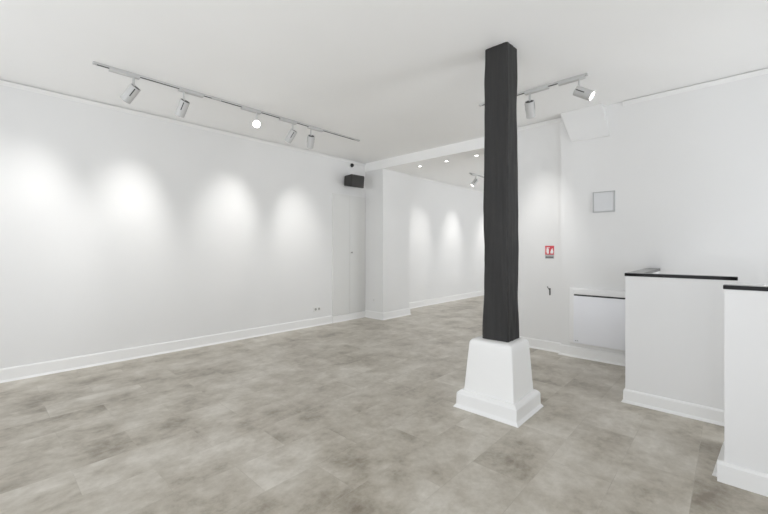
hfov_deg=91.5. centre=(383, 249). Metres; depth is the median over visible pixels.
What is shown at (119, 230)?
wall
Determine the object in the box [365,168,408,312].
column
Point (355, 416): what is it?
floor
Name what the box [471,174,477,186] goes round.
track spotlight
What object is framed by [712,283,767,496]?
half wall
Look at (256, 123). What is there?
track spotlight
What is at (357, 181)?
grille
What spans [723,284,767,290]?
countertop
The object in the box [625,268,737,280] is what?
countertop
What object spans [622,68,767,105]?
trim
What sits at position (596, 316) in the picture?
radiator
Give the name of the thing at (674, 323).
half wall
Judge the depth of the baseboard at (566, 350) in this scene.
4.50 m
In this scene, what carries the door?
in the wall at (119, 230)
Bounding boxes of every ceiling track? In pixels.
[92,61,359,141]
[479,73,587,106]
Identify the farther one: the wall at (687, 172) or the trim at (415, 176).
the trim at (415, 176)
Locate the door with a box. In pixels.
[332,193,364,315]
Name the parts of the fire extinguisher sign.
plate, caption panel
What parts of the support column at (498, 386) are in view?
skirting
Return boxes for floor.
[0,295,767,513]
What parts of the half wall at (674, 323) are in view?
skirting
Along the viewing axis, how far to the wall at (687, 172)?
4.05 m
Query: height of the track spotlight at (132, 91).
0.261 m
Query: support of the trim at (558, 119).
attached to the wall at (687, 172)
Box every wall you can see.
[0,85,483,368]
[517,74,767,354]
[621,268,737,425]
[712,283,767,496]
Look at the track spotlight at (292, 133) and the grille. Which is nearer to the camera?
the track spotlight at (292, 133)
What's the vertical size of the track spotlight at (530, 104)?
0.266 m
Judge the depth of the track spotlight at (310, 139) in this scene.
5.01 m
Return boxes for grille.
[351,175,363,187]
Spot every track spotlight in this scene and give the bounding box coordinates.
[109,68,140,103]
[175,89,203,117]
[241,107,260,127]
[279,118,296,143]
[307,126,322,148]
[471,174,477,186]
[524,86,548,118]
[558,76,594,100]
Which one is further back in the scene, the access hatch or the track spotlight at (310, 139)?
the track spotlight at (310, 139)
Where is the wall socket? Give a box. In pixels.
[313,306,320,311]
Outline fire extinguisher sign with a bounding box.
[545,246,553,258]
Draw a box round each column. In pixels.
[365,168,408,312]
[453,42,543,427]
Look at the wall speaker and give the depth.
6.70 m
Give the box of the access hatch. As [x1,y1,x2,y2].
[593,190,614,212]
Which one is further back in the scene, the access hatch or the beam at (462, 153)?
the beam at (462, 153)
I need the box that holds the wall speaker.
[344,174,363,187]
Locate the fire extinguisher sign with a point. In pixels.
(549, 250)
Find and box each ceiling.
[0,0,767,191]
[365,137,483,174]
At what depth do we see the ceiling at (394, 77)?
3.20 m
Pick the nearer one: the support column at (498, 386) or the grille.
the support column at (498, 386)
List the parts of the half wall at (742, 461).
skirting, skirting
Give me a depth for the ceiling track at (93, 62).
4.06 m
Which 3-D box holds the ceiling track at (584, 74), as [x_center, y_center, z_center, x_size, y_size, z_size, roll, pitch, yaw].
[1.505,-1.650,3.900,1.124,0.019,0.036,0,0,43]
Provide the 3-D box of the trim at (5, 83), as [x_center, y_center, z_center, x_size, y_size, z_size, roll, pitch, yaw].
[-2.746,-1.635,4.690,0.044,0.047,6.958,0,0,44]
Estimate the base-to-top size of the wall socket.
0.080 m
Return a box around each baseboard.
[0,290,483,382]
[519,336,624,365]
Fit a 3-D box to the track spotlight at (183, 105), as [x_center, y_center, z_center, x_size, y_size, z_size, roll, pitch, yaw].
[-2.037,-1.506,3.919,0.171,0.272,0.253,0,0,43]
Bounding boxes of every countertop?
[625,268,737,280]
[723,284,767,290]
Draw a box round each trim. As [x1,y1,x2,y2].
[0,80,365,165]
[409,175,483,192]
[517,118,560,130]
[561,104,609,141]
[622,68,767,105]
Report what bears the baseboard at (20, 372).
attached to the wall at (119, 230)
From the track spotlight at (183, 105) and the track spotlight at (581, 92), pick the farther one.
the track spotlight at (183, 105)
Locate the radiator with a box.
[569,287,624,350]

